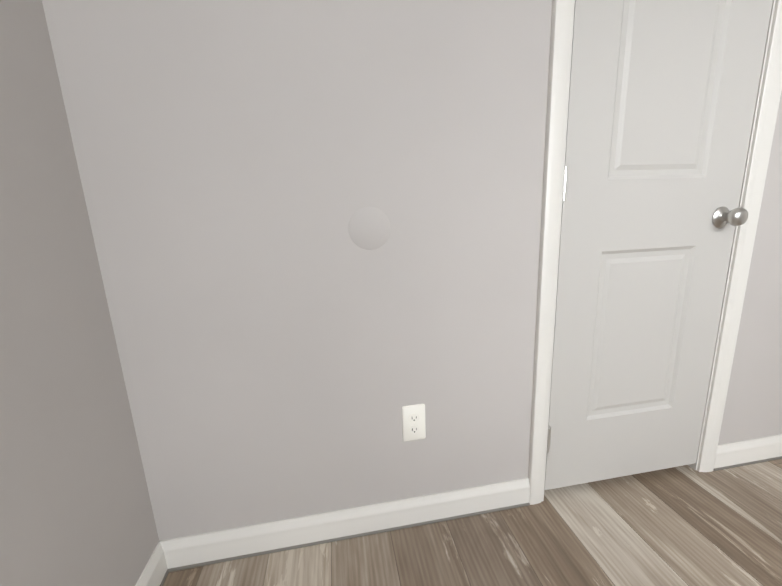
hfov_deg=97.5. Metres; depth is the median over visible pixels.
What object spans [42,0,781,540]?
wall
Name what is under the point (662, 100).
closet door
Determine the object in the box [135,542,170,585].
baseboard
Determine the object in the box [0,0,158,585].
wall
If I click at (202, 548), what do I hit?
baseboard
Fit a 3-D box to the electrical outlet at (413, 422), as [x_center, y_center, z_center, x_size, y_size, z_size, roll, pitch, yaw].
[0.069,0.389,1.026,0.070,0.115,0.007,-4,12,-9]
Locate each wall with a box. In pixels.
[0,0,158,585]
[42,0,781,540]
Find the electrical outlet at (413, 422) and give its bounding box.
[402,404,425,440]
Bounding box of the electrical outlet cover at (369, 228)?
[349,207,390,249]
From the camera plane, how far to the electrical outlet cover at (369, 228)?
0.89 m
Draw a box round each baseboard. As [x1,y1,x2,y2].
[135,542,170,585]
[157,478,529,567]
[713,434,781,469]
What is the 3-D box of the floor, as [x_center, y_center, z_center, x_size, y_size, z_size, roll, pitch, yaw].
[1.296,0.939,0.062,3.760,0.060,3.740,-4,12,-9]
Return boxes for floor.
[163,459,781,585]
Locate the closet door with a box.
[544,0,772,489]
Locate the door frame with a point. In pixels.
(694, 466)
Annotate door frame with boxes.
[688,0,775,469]
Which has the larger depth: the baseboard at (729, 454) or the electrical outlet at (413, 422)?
the baseboard at (729, 454)

